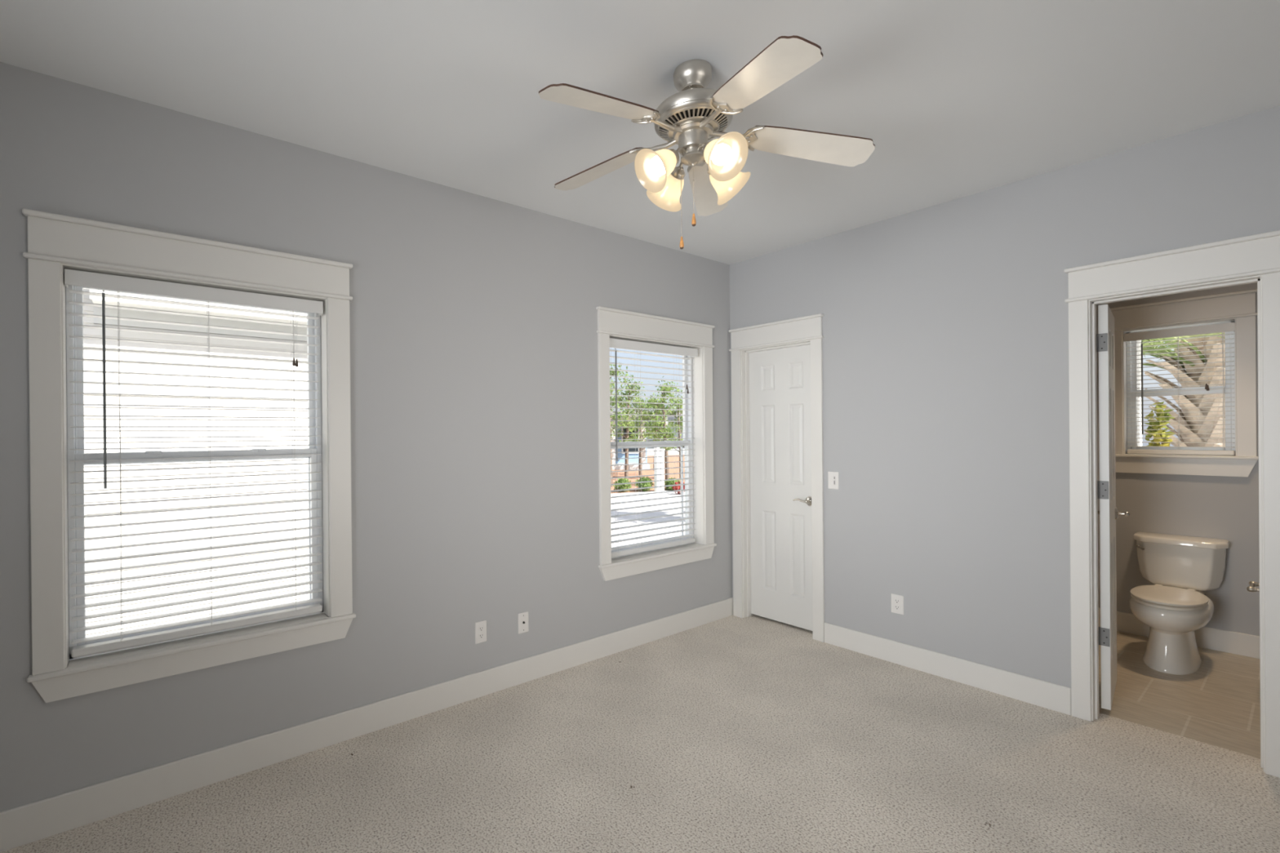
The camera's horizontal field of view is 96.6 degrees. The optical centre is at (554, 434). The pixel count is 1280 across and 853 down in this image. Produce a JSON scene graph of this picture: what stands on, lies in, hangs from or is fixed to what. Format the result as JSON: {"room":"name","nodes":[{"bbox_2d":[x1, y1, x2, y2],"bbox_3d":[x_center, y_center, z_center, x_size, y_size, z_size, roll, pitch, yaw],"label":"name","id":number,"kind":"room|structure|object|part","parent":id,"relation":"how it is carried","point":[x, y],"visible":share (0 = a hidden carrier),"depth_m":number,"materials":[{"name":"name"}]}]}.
{"room":"empty bedroom","nodes":[
{"label":"empty bedroom","id":0,"kind":"room"},
{"bbox_2d":[0,62,732,812],"bbox_3d":[-0.170,0.306,3.371,7.760,3.243,0.160,-1,0,-37],"label":"wall","id":1,"kind":"structure","parent":0,"point":[473,317],"depth_m":2.80,"materials":[{"name":"grey paint"}]},
{"bbox_2d":[22,208,355,702],"bbox_3d":[-1.433,0.080,2.365,1.140,1.752,0.126,-1,0,-37],"label":"trim","id":2,"kind":"structure","parent":1,"relation":"attached to","point":[56,242],"depth_m":2.19,"materials":[{"name":"white paint"}]},
{"bbox_3d":[-1.824,0.114,2.029,0.087,1.478,0.019,-1,0,-37],"label":"casing","id":3,"kind":"part","parent":2,"relation":"part of","materials":[{"name":"white paint"}]},
{"bbox_3d":[-1.418,-0.712,2.335,1.116,0.134,0.019,-1,0,-37],"label":"head casing","id":4,"kind":"part","parent":2,"relation":"part of","materials":[{"name":"white paint"}]},
{"bbox_3d":[-1.426,0.858,2.367,1.140,0.018,0.126,-1,0,-37],"label":"window sill","id":5,"kind":"part","parent":2,"relation":"part of","materials":[{"name":"white paint"}]},
{"bbox_3d":[-1.003,0.106,2.640,0.098,1.478,0.019,-1,0,-37],"label":"casing","id":6,"kind":"part","parent":2,"relation":"part of","materials":[{"name":"white paint"}]},
{"bbox_2d":[65,284,323,659],"bbox_3d":[-1.501,0.114,2.447,0.921,1.472,0.090,-1,0,-37],"label":"window","id":7,"kind":"structure","parent":1,"relation":"in","point":[79,455],"depth_m":2.27,"materials":[{"name":"white plastic"}]},
{"bbox_2d":[64,268,323,657],"bbox_3d":[-1.452,0.110,2.376,0.906,1.442,0.083,-1,0,-37],"label":"window blind","id":8,"kind":"object","parent":7,"relation":"attached to","point":[73,277],"visible":1,"depth_m":2.32,"materials":[{"name":"white plastic"}]},
{"bbox_3d":[-1.698,0.118,2.209,0.006,1.374,0.056,-1,0,-37],"label":"ladder cord","id":9,"kind":"part","parent":8,"relation":"part of","materials":[{"name":"fabric"}]},
{"bbox_3d":[-1.454,0.816,2.388,0.892,0.030,0.050,-1,0,-37],"label":"rail","id":10,"kind":"part","parent":8,"relation":"part of","materials":[{"name":"white plastic"}]},
{"bbox_3d":[-1.457,0.116,2.388,0.006,1.374,0.056,-1,0,-37],"label":"ladder cord","id":11,"kind":"part","parent":8,"relation":"part of","materials":[{"name":"fabric"}]},
{"bbox_3d":[-1.193,0.113,2.586,0.006,1.374,0.056,-1,0,-37],"label":"ladder cord","id":12,"kind":"part","parent":8,"relation":"part of","materials":[{"name":"fabric"}]},
{"bbox_3d":[-1.507,-0.247,2.451,0.877,0.706,0.024,-1,0,-37],"label":"sash","id":13,"kind":"part","parent":7,"relation":"part of","materials":[{"name":"white plastic"}]},
{"bbox_3d":[-1.482,0.449,2.427,0.877,0.758,0.024,-1,0,-37],"label":"sash","id":14,"kind":"part","parent":7,"relation":"part of","materials":[{"name":"white plastic"}]},
{"bbox_3d":[-1.522,0.469,2.481,0.877,0.742,0.008,-1,0,-37],"label":"screen frame","id":15,"kind":"part","parent":7,"relation":"part of","materials":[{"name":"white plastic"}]},
{"bbox_2d":[0,597,733,852],"bbox_3d":[-0.847,1.367,2.753,5.600,0.137,0.014,-1,0,-37],"label":"baseboard","id":16,"kind":"structure","parent":1,"relation":"attached to","point":[24,824],"depth_m":2.52,"materials":[{"name":"white paint"}]},
{"bbox_2d":[475,620,486,644],"bbox_3d":[-0.402,1.081,3.090,0.072,0.116,0.008,-1,0,-37],"label":"wall outlet","id":17,"kind":"object","parent":1,"relation":"attached to","point":[480,627],"visible":1,"depth_m":3.09,"materials":[{"name":"white plastic"}]},
{"bbox_2d":[478,633,484,638],"bbox_3d":[-0.400,1.101,3.088,0.034,0.025,0.002,-1,0,-37],"label":"receptacle","id":18,"kind":"object","parent":17,"relation":"attached to","point":[480,635],"depth_m":3.09,"materials":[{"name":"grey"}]},
{"bbox_2d":[478,626,484,631],"bbox_3d":[-0.400,1.062,3.088,0.034,0.025,0.002,-1,0,-37],"label":"receptacle","id":19,"kind":"object","parent":17,"relation":"attached to","point":[481,628],"depth_m":3.09,"materials":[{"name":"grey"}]},
{"bbox_2d":[518,611,528,634],"bbox_3d":[-0.176,1.085,3.253,0.072,0.116,0.016,-1,0,-37],"label":"outlet","id":20,"kind":"object","parent":1,"relation":"attached to","point":[523,627],"visible":1,"depth_m":3.25,"materials":[{"name":"white plastic"}]},
{"bbox_2d":[609,346,693,558],"bbox_3d":[0.653,0.092,4.051,0.939,1.474,0.090,-1,0,-37],"label":"window","id":21,"kind":"structure","parent":1,"relation":"in","point":[689,431],"depth_m":4.29,"materials":[{"name":"white plastic"}]},
{"bbox_3d":[0.631,0.448,4.084,0.895,0.742,0.008,-1,0,-37],"label":"screen frame","id":22,"kind":"part","parent":21,"relation":"part of","materials":[{"name":"white plastic"}]},
{"bbox_3d":[0.647,-0.269,4.054,0.895,0.708,0.024,-1,0,-37],"label":"sash","id":23,"kind":"part","parent":21,"relation":"part of","materials":[{"name":"white plastic"}]},
{"bbox_3d":[0.671,0.428,4.031,0.895,0.758,0.024,-1,0,-37],"label":"sash","id":24,"kind":"part","parent":21,"relation":"part of","materials":[{"name":"white plastic"}]},
{"bbox_2d":[609,337,697,557],"bbox_3d":[0.689,0.089,3.970,0.896,1.442,0.083,-1,0,-37],"label":"window blind","id":25,"kind":"object","parent":21,"relation":"attached to","point":[616,343],"visible":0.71,"depth_m":3.94,"materials":[{"name":"white plastic"}]},
{"bbox_3d":[0.403,0.098,3.774,0.006,1.374,0.056,-1,0,-37],"label":"ladder cord","id":26,"kind":"part","parent":25,"relation":"part of","materials":[{"name":"fabric"}]},
{"bbox_3d":[0.580,0.096,3.905,0.006,1.374,0.056,-1,0,-37],"label":"ladder cord","id":27,"kind":"part","parent":25,"relation":"part of","materials":[{"name":"fabric"}]},
{"bbox_3d":[0.687,0.795,3.982,0.882,0.030,0.050,-1,0,-37],"label":"rail","id":28,"kind":"part","parent":25,"relation":"part of","materials":[{"name":"white plastic"}]},
{"bbox_3d":[0.901,0.093,4.144,0.006,1.374,0.056,-1,0,-37],"label":"ladder cord","id":29,"kind":"part","parent":25,"relation":"part of","materials":[{"name":"fabric"}]},
{"bbox_2d":[595,306,716,581],"bbox_3d":[0.719,0.059,3.968,1.158,1.752,0.126,-1,0,-37],"label":"trim","id":30,"kind":"structure","parent":1,"relation":"attached to","point":[615,323],"depth_m":3.96,"materials":[{"name":"white paint"}]},
{"bbox_3d":[0.322,0.092,3.627,0.089,1.480,0.019,-1,0,-37],"label":"casing","id":31,"kind":"part","parent":30,"relation":"part of","materials":[{"name":"white paint"}]},
{"bbox_3d":[0.734,-0.734,3.938,1.134,0.132,0.019,-1,0,-37],"label":"head casing","id":32,"kind":"part","parent":30,"relation":"part of","materials":[{"name":"white paint"}]},
{"bbox_3d":[0.726,0.837,3.969,1.158,0.018,0.126,-1,0,-37],"label":"window sill","id":33,"kind":"part","parent":30,"relation":"part of","materials":[{"name":"white paint"}]},
{"bbox_3d":[1.157,0.084,4.249,0.096,1.480,0.019,-1,0,-37],"label":"casing","id":34,"kind":"part","parent":30,"relation":"part of","materials":[{"name":"white paint"}]},
{"bbox_2d":[0,0,1279,264],"bbox_3d":[1.803,-1.440,0.573,8.290,0.220,7.700,-1,0,-37],"label":"ceiling","id":35,"kind":"structure","parent":0,"point":[954,99],"depth_m":2.09,"materials":[{"name":"white paint"}]},
{"bbox_2d":[538,35,875,248],"bbox_3d":[0.463,-1.001,2.043,1.182,0.636,1.204,-1,0,-37],"label":"ceiling fan","id":36,"kind":"object","parent":35,"relation":"hanging from","point":[693,116],"visible":1,"depth_m":1.98,"materials":[{"name":"silver metal"}]},
{"bbox_3d":[0.188,-1.083,2.317,0.436,0.057,0.136,0,0,40],"label":"fan blade","id":37,"kind":"part","parent":36,"relation":"part of","materials":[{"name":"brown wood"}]},
{"bbox_3d":[0.153,-1.073,1.833,0.435,0.066,0.136,-1,0,-32],"label":"fan blade","id":38,"kind":"part","parent":36,"relation":"part of","materials":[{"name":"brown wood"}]},
{"bbox_3d":[0.357,-0.933,1.993,0.147,0.146,0.149,-1,0,-37],"label":"lamp shade","id":39,"kind":"part","parent":36,"relation":"part of","materials":[{"name":"glass"}]},
{"bbox_3d":[0.373,-0.949,1.995,0.083,0.074,0.067,-1,0,-37],"label":"bulb","id":40,"kind":"part","parent":36,"relation":"part of","materials":[{"name":"glass"}]},
{"bbox_3d":[0.447,-0.934,2.198,0.149,0.146,0.147,-1,0,-37],"label":"lamp shade","id":41,"kind":"part","parent":36,"relation":"part of","materials":[{"name":"glass"}]},
{"bbox_2d":[669,148,679,164],"bbox_3d":[0.420,-0.987,2.014,0.050,0.054,0.058,-1,0,-37],"label":"socket","id":42,"kind":"object","parent":36,"relation":"attached to","point":[675,156],"depth_m":1.99,"materials":[{"name":"silver metal"}]},
{"bbox_2d":[671,165,685,179],"bbox_3d":[0.467,-0.987,2.135,0.058,0.054,0.050,-1,0,-37],"label":"socket","id":43,"kind":"object","parent":36,"relation":"attached to","point":[676,174],"depth_m":2.12,"materials":[{"name":"silver metal"}]},
{"bbox_3d":[0.453,-1.014,2.029,0.056,0.036,0.012,-1,0,-24],"label":"lamp arm","id":44,"kind":"part","parent":36,"relation":"part of","materials":[{"name":"silver metal"}]},
{"bbox_3d":[0.465,-0.884,2.071,0.003,0.314,0.003,-1,0,-37],"label":"pull chain","id":45,"kind":"part","parent":36,"relation":"part of","materials":[{"name":"silver metal"}]},
{"bbox_2d":[657,105,729,144],"bbox_3d":[0.503,-1.112,2.050,0.256,0.030,0.256,-1,0,-37],"label":"vent","id":46,"kind":"object","parent":36,"relation":"attached to","point":[683,118],"depth_m":1.99,"materials":[{"name":"grey"}]},
{"bbox_3d":[0.505,-0.890,2.051,0.008,0.174,0.008,-1,0,-37],"label":"pull chain","id":47,"kind":"part","parent":36,"relation":"part of","materials":[{"name":"silver metal"}]},
{"bbox_3d":[0.526,-1.015,2.000,0.012,0.036,0.056,-1,0,-24],"label":"lamp arm","id":48,"kind":"part","parent":36,"relation":"part of","materials":[{"name":"silver metal"}]},
{"bbox_2d":[702,141,711,159],"bbox_3d":[0.541,-0.988,1.966,0.058,0.054,0.050,-1,0,-37],"label":"socket","id":49,"kind":"object","parent":36,"relation":"attached to","point":[704,144],"depth_m":1.95,"materials":[{"name":"silver metal"}]},
{"bbox_3d":[0.659,-1.059,2.430,0.136,0.084,0.433,0,0,22],"label":"fan blade","id":50,"kind":"part","parent":36,"relation":"part of","materials":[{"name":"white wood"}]},
{"bbox_3d":[0.560,-0.951,1.919,0.067,0.074,0.083,-1,0,-37],"label":"bulb","id":51,"kind":"part","parent":36,"relation":"part of","materials":[{"name":"glass"}]},
{"bbox_3d":[0.562,-0.934,1.904,0.149,0.146,0.147,-1,0,-37],"label":"lamp shade","id":52,"kind":"part","parent":36,"relation":"part of","materials":[{"name":"glass"}]},
{"bbox_3d":[0.652,-0.935,2.108,0.147,0.146,0.149,-1,0,-37],"label":"lamp shade","id":53,"kind":"part","parent":36,"relation":"part of","materials":[{"name":"glass"}]},
{"bbox_3d":[0.601,-1.042,1.654,0.136,0.098,0.431,-1,0,-14],"label":"fan blade","id":54,"kind":"part","parent":36,"relation":"part of","materials":[{"name":"white wood"}]},
{"bbox_3d":[0.909,-1.035,2.021,0.429,0.109,0.136,0,0,4],"label":"fan blade","id":55,"kind":"part","parent":36,"relation":"part of","materials":[{"name":"white wood"}]},
{"bbox_2d":[0,613,1279,852],"bbox_3d":[1.082,1.441,1.704,7.440,0.045,4.000,-1,0,-37],"label":"floor","id":56,"kind":"structure","parent":0,"point":[753,734],"depth_m":2.38,"materials":[{"name":"carpet"}]},
{"bbox_2d":[1128,531,1230,675],"bbox_3d":[3.833,1.036,3.506,0.854,0.720,0.416,-1,0,-37],"label":"toilet","id":57,"kind":"object","parent":56,"relation":"on","point":[1180,568],"visible":1,"depth_m":3.45,"materials":[{"name":"white ceramic"}]},
{"bbox_3d":[3.909,0.752,3.772,0.019,0.028,0.079,0,0,24],"label":"flush lever","id":58,"kind":"part","parent":57,"relation":"part of","materials":[{"name":"silver metal"}]},
{"bbox_3d":[3.708,0.996,3.413,0.511,0.017,0.310,-1,0,-37],"label":"seat","id":59,"kind":"part","parent":57,"relation":"part of","materials":[{"name":"white plastic"}]},
{"bbox_3d":[3.709,0.970,3.413,0.528,0.028,0.316,-1,0,-37],"label":"seat lid","id":60,"kind":"part","parent":57,"relation":"part of","materials":[{"name":"white plastic"}]},
{"bbox_3d":[3.766,1.200,3.454,0.682,0.392,0.338,-1,0,-37],"label":"bowl","id":61,"kind":"part","parent":57,"relation":"part of","materials":[{"name":"white ceramic"}]},
{"bbox_3d":[4.083,0.693,3.693,0.223,0.039,0.416,-1,0,-37],"label":"tank lid","id":62,"kind":"part","parent":57,"relation":"part of","materials":[{"name":"white ceramic"}]},
{"bbox_3d":[4.088,0.853,3.696,0.206,0.288,0.394,-1,0,-37],"label":"tank","id":63,"kind":"part","parent":57,"relation":"part of","materials":[{"name":"white ceramic"}]},
{"bbox_2d":[729,105,1279,688],"bbox_3d":[2.624,0.032,2.860,0.115,2.743,4.000,-1,0,-37],"label":"wall","id":64,"kind":"structure","parent":0,"point":[945,325],"depth_m":3.14,"materials":[{"name":"grey paint"}]},
{"bbox_2d":[728,313,824,642],"bbox_3d":[1.645,0.297,4.147,0.151,2.226,0.743,-1,0,-37],"label":"trim","id":65,"kind":"structure","parent":64,"relation":"attached to","point":[806,330],"depth_m":4.20,"materials":[{"name":"white paint"}]},
{"bbox_3d":[1.416,0.381,4.374,0.019,2.062,0.081,-1,0,-37],"label":"casing","id":66,"kind":"part","parent":65,"relation":"part of","materials":[{"name":"white paint"}]},
{"bbox_3d":[1.597,-0.733,4.117,0.019,0.130,0.719,-1,0,-37],"label":"head casing","id":67,"kind":"part","parent":65,"relation":"part of","materials":[{"name":"white paint"}]},
{"bbox_3d":[1.798,0.378,3.861,0.019,2.062,0.078,-1,0,-37],"label":"casing","id":68,"kind":"part","parent":65,"relation":"part of","materials":[{"name":"white paint"}]},
{"bbox_2d":[748,344,812,631],"bbox_3d":[1.670,0.377,4.163,0.092,2.026,0.546,-1,0,-37],"label":"door","id":69,"kind":"structure","parent":64,"relation":"in","point":[780,438],"depth_m":4.17,"materials":[{"name":"white paint"}]},
{"bbox_3d":[1.754,0.470,4.013,0.048,0.029,0.114,-1,0,-37],"label":"lever","id":70,"kind":"part","parent":69,"relation":"part of","materials":[{"name":"silver metal"}]},
{"bbox_3d":[1.803,0.472,3.994,0.013,0.072,0.060,-1,0,-37],"label":"handle","id":71,"kind":"part","parent":69,"relation":"part of","materials":[{"name":"silver metal"}]},
{"bbox_2d":[827,471,839,489],"bbox_3d":[1.863,0.308,3.778,0.012,0.116,0.072,-1,0,-37],"label":"light switch","id":72,"kind":"object","parent":64,"relation":"attached to","point":[833,477],"visible":1,"depth_m":3.78,"materials":[{"name":"white plastic"}]},
{"bbox_2d":[891,593,903,614],"bbox_3d":[2.105,1.042,3.468,0.008,0.116,0.072,-1,0,-37],"label":"wall outlet","id":73,"kind":"object","parent":64,"relation":"attached to","point":[897,601],"visible":1,"depth_m":3.46,"materials":[{"name":"white plastic"}]},
{"bbox_2d":[893,604,900,609],"bbox_3d":[2.103,1.062,3.466,0.002,0.025,0.034,-1,0,-37],"label":"receptacle","id":74,"kind":"object","parent":73,"relation":"attached to","point":[895,606],"depth_m":3.47,"materials":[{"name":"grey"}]},
{"bbox_2d":[893,599,900,603],"bbox_3d":[2.103,1.022,3.466,0.002,0.025,0.034,-1,0,-37],"label":"receptacle","id":75,"kind":"object","parent":73,"relation":"attached to","point":[895,601],"depth_m":3.46,"materials":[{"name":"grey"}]},
{"bbox_2d":[824,622,1071,715],"bbox_3d":[2.208,1.340,3.328,0.014,0.137,1.257,-1,0,-37],"label":"baseboard","id":76,"kind":"structure","parent":64,"relation":"attached to","point":[1055,697],"depth_m":3.21,"materials":[{"name":"white paint"}]},
{"bbox_2d":[1096,304,1129,710],"bbox_3d":[2.934,0.360,2.968,0.151,2.020,0.559,0,0,42],"label":"door","id":77,"kind":"structure","parent":64,"relation":"in","point":[1108,512],"depth_m":2.83,"materials":[{"name":"white paint"}]},
{"bbox_3d":[3.098,0.435,3.112,0.060,0.072,0.013,-1,0,-43],"label":"handle","id":78,"kind":"part","parent":77,"relation":"part of","materials":[{"name":"silver metal"}]},
{"bbox_3d":[3.083,0.433,3.065,0.114,0.029,0.051,-1,0,-37],"label":"lever","id":79,"kind":"part","parent":77,"relation":"part of","materials":[{"name":"silver metal"}]},
{"bbox_2d":[1063,230,1279,777],"bbox_3d":[2.821,0.288,2.572,0.155,2.228,0.717,-1,0,-37],"label":"trim","id":80,"kind":"structure","parent":64,"relation":"attached to","point":[1255,258],"depth_m":2.53,"materials":[{"name":"white paint"}]},
{"bbox_3d":[2.595,0.373,2.791,0.019,2.062,0.072,-1,0,-37],"label":"casing","id":81,"kind":"part","parent":80,"relation":"part of","materials":[{"name":"white paint"}]},
{"bbox_3d":[2.771,-0.742,2.540,0.019,0.132,0.693,-1,0,-37],"label":"head casing","id":82,"kind":"part","parent":80,"relation":"part of","materials":[{"name":"white paint"}]},
{"bbox_3d":[2.961,0.370,2.300,0.019,2.062,0.091,-1,0,-37],"label":"casing","id":83,"kind":"part","parent":80,"relation":"part of","materials":[{"name":"white paint"}]},
{"bbox_2d":[1096,282,1259,635],"bbox_3d":[4.120,0.267,3.973,0.160,3.243,4.000,-1,0,-37],"label":"wall","id":84,"kind":"structure","parent":0,"point":[1213,507],"depth_m":3.69,"materials":[{"name":"grey paint"}]},
{"bbox_2d":[1098,608,1259,658],"bbox_3d":[4.091,1.324,3.880,0.014,0.139,1.105,-1,0,-37],"label":"baseboard","id":85,"kind":"structure","parent":84,"relation":"attached to","point":[1220,640],"depth_m":3.64,"materials":[{"name":"white paint"}]},
{"bbox_2d":[1125,320,1235,455],"bbox_3d":[4.267,-0.296,3.857,0.090,0.868,0.501,-1,0,-37],"label":"window","id":86,"kind":"structure","parent":84,"relation":"in","point":[1228,336],"depth_m":3.79,"materials":[{"name":"white plastic"}]},
{"bbox_2d":[1124,322,1235,455],"bbox_3d":[4.187,-0.289,3.796,0.067,0.846,0.500,-1,0,-37],"label":"window blind","id":87,"kind":"object","parent":86,"relation":"attached to","point":[1228,326],"visible":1,"depth_m":3.78,"materials":[{"name":"white plastic"}]},
{"bbox_3d":[4.080,-0.282,3.962,0.040,0.778,0.006,-1,0,-37],"label":"ladder cord","id":88,"kind":"part","parent":87,"relation":"part of","materials":[{"name":"fabric"}]},
{"bbox_3d":[4.200,-0.283,3.801,0.040,0.778,0.006,-1,0,-37],"label":"ladder cord","id":89,"kind":"part","parent":87,"relation":"part of","materials":[{"name":"fabric"}]},
{"bbox_3d":[4.201,0.119,3.804,0.034,0.030,0.486,-1,0,-37],"label":"rail","id":90,"kind":"part","parent":87,"relation":"part of","materials":[{"name":"white plastic"}]},
{"bbox_3d":[4.316,-0.284,3.645,0.040,0.778,0.006,-1,0,-37],"label":"ladder cord","id":91,"kind":"part","parent":87,"relation":"part of","materials":[{"name":"fabric"}]},
{"bbox_3d":[4.247,-0.095,3.842,0.024,0.422,0.457,-1,0,-37],"label":"sash","id":92,"kind":"part","parent":86,"relation":"part of","materials":[{"name":"white plastic"}]},
{"bbox_3d":[4.269,-0.496,3.860,0.024,0.426,0.457,-1,0,-37],"label":"sash","id":93,"kind":"part","parent":86,"relation":"part of","materials":[{"name":"white plastic"}]},
{"bbox_2d":[1110,288,1258,476],"bbox_3d":[4.179,-0.316,3.796,0.126,1.164,0.702,-1,0,-37],"label":"trim","id":94,"kind":"structure","parent":84,"relation":"attached to","point":[1239,307],"depth_m":3.67,"materials":[{"name":"white paint"}]},
{"bbox_3d":[3.974,-0.297,4.012,0.019,0.874,0.087,-1,0,-37],"label":"casing","id":95,"kind":"part","parent":94,"relation":"part of","materials":[{"name":"white paint"}]},
{"bbox_3d":[4.146,-0.815,3.774,0.019,0.128,0.678,-1,0,-37],"label":"head casing","id":96,"kind":"part","parent":94,"relation":"part of","materials":[{"name":"white paint"}]},
{"bbox_3d":[4.183,0.147,3.797,0.126,0.018,0.702,-1,0,-37],"label":"window sill","id":97,"kind":"part","parent":94,"relation":"part of","materials":[{"name":"white paint"}]},
{"bbox_3d":[4.329,-0.300,3.535,0.019,0.874,0.080,-1,0,-37],"label":"casing","id":98,"kind":"part","parent":94,"relation":"part of","materials":[{"name":"white paint"}]},
{"bbox_3d":[3.753,0.032,2.884,1.725,2.763,0.100,-1,0,-37],"label":"wall","id":99,"kind":"structure","parent":0,"visible":0},
{"bbox_2d":[1246,581,1259,591],"bbox_3d":[3.804,0.825,3.039,0.214,0.043,0.095,-1,0,-37],"label":"toilet paper holder","id":100,"kind":"object","parent":99,"relation":"attached to","point":[1252,584],"visible":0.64,"depth_m":3.02,"materials":[{"name":"silver metal"}]},
{"bbox_3d":[3.736,0.825,2.989,0.044,0.043,0.095,-1,0,-37],"label":"post","id":101,"kind":"part","parent":100,"relation":"part of","materials":[{"name":"silver metal"}]},
{"bbox_3d":[3.872,0.824,3.090,0.044,0.043,0.095,-1,0,-37],"label":"post","id":102,"kind":"part","parent":100,"relation":"part of","materials":[{"name":"silver metal"}]},
{"label":"outside","id":103,"kind":"structure","parent":0,"visible":0},
{"bbox_2d":[647,451,684,455],"bbox_3d":[3.449,2.035,18.425,100.000,0.280,100.000,-1,0,-37],"label":"ground","id":104,"kind":"structure","parent":103,"point":[649,453],"depth_m":53.60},
{"bbox_2d":[83,288,309,637],"bbox_3d":[-5.863,-0.428,7.415,9.950,4.800,6.760,-1,0,-37],"label":"house","id":105,"kind":"structure","parent":104,"relation":"on","point":[89,443],"depth_m":5.41,"materials":[{"name":"white"}]},
{"bbox_2d":[609,362,639,487],"bbox_3d":[1.954,-0.372,20.433,1.924,4.617,1.952,-1,0,-37],"label":"tree","id":106,"kind":"object","parent":104,"relation":"on","point":[611,384],"visible":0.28,"depth_m":20.27,"materials":[{"name":"green plant"}]},
{"bbox_2d":[610,371,655,479],"bbox_3d":[3.039,-0.340,23.043,2.020,4.530,2.336,-1,0,-37],"label":"tree","id":107,"kind":"object","parent":104,"relation":"on","point":[627,411],"visible":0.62,"depth_m":23.03,"materials":[{"name":"green plant"}]},
{"bbox_2d":[612,391,668,475],"bbox_3d":[4.163,-0.038,25.746,2.765,3.897,2.043,-1,0,-17],"label":"tree","id":108,"kind":"object","parent":104,"relation":"on","point":[635,400],"visible":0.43,"depth_m":25.83,"materials":[{"name":"green plant"}]},
{"bbox_2d":[637,392,676,470],"bbox_3d":[5.262,-0.153,28.849,2.208,4.101,2.059,-1,0,-37],"label":"tree","id":109,"kind":"object","parent":104,"relation":"on","point":[653,398],"visible":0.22,"depth_m":28.85,"materials":[{"name":"green plant"}]},
{"bbox_2d":[634,376,683,484],"bbox_3d":[3.906,-0.104,20.544,1.736,4.051,2.009,-1,0,-5],"label":"tree","id":110,"kind":"object","parent":104,"relation":"on","point":[659,424],"visible":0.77,"depth_m":20.57,"materials":[{"name":"green plant"}]},
{"bbox_2d":[647,412,684,451],"bbox_3d":[12.409,-0.337,62.479,11.800,4.350,6.600,0,0,11],"label":"house","id":111,"kind":"structure","parent":104,"relation":"on","point":[669,418],"depth_m":60.61,"materials":[{"name":"grey"}]},
{"bbox_2d":[655,389,684,479],"bbox_3d":[5.247,0.008,23.299,2.241,3.796,1.972,0,0,4],"label":"tree","id":112,"kind":"object","parent":104,"relation":"on","point":[679,424],"visible":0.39,"depth_m":23.24,"materials":[{"name":"green plant"}]},
{"bbox_2d":[1137,340,1142,446],"bbox_3d":[5.967,0.260,5.812,0.140,3.220,0.144,-1,0,-37],"label":"porch column","id":113,"kind":"structure","parent":104,"relation":"on","point":[1139,398],"depth_m":5.75,"materials":[{"name":"white"}]},
{"bbox_2d":[1143,401,1174,454],"bbox_3d":[6.391,0.775,5.976,0.308,2.244,0.303,0,0,28],"label":"shrub","id":114,"kind":"object","parent":104,"relation":"on","point":[1161,420],"visible":0.35,"depth_m":5.93,"materials":[{"name":"green plant"}]},
{"bbox_2d":[1142,332,1225,455],"bbox_3d":[7.313,-0.003,6.323,2.841,3.928,2.519,0,0,14],"label":"palm tree","id":115,"kind":"object","parent":104,"relation":"on","point":[1214,420],"visible":0.24,"depth_m":6.16,"materials":[{"name":"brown plant"}]},
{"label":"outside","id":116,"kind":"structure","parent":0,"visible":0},
{"bbox_2d":[610,454,684,493],"bbox_3d":[6.835,1.877,32.525,35.029,0.100,25.596,-1,0,-30],"label":"mulch","id":117,"kind":"object","parent":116,"point":[617,474],"visible":0.1,"depth_m":26.84,"materials":[{"name":"brown wood"}]},
{"bbox_2d":[613,477,631,492],"bbox_3d":[2.224,1.659,18.501,0.694,0.522,0.549,-1,0,-37],"label":"shrub","id":118,"kind":"object","parent":117,"relation":"on","point":[622,486],"visible":0.81,"depth_m":18.42,"materials":[{"name":"green plant"}]},
{"bbox_2d":[609,410,655,469],"bbox_3d":[2.555,0.288,33.102,6.200,3.350,6.600,0,0,4],"label":"house","id":119,"kind":"structure","parent":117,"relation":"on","point":[631,455],"depth_m":31.18,"materials":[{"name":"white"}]},
{"bbox_3d":[4.214,0.301,31.203,0.840,1.340,0.017,0,0,4],"label":"pane","id":120,"kind":"part","parent":119,"relation":"part of","materials":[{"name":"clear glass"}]},
{"bbox_2d":[634,476,653,491],"bbox_3d":[2.969,1.637,18.641,0.694,0.550,0.645,-1,0,-37],"label":"shrub","id":121,"kind":"object","parent":117,"relation":"on","point":[644,479],"visible":0.62,"depth_m":18.53,"materials":[{"name":"green plant"}]},
{"bbox_2d":[659,448,664,491],"bbox_3d":[3.542,1.199,18.722,0.170,1.450,0.170,-1,0,-37],"label":"post","id":122,"kind":"object","parent":117,"relation":"on","point":[661,453],"visible":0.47,"depth_m":18.66,"materials":[{"name":"white"}]},
{"bbox_2d":[664,480,677,490],"bbox_3d":[3.937,1.698,18.885,0.518,0.431,0.642,-1,0,-37],"label":"shrub","id":123,"kind":"object","parent":117,"relation":"on","point":[669,482],"visible":0.55,"depth_m":18.81,"materials":[{"name":"green plant"}]},
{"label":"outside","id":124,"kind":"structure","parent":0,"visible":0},
{"bbox_2d":[610,490,684,547],"bbox_3d":[9.651,1.870,19.304,29.000,0.100,9.600,-1,0,-37],"label":"road","id":125,"kind":"structure","parent":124,"point":[668,494],"depth_m":13.09,"materials":[{"name":"concrete"}]},
{"bbox_2d":[653,447,659,491],"bbox_3d":[3.376,1.151,18.600,0.170,1.550,0.170,-1,0,-37],"label":"post","id":126,"kind":"object","parent":125,"relation":"on","point":[656,460],"visible":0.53,"depth_m":18.54,"materials":[{"name":"white"}]},
{"bbox_2d":[671,480,684,494],"bbox_3d":[3.907,1.675,17.668,0.466,0.470,0.477,0,0,8],"label":"shrub","id":127,"kind":"object","parent":125,"relation":"on","point":[677,482],"visible":0.51,"depth_m":17.62,"materials":[{"name":"red plant"}]}
]}

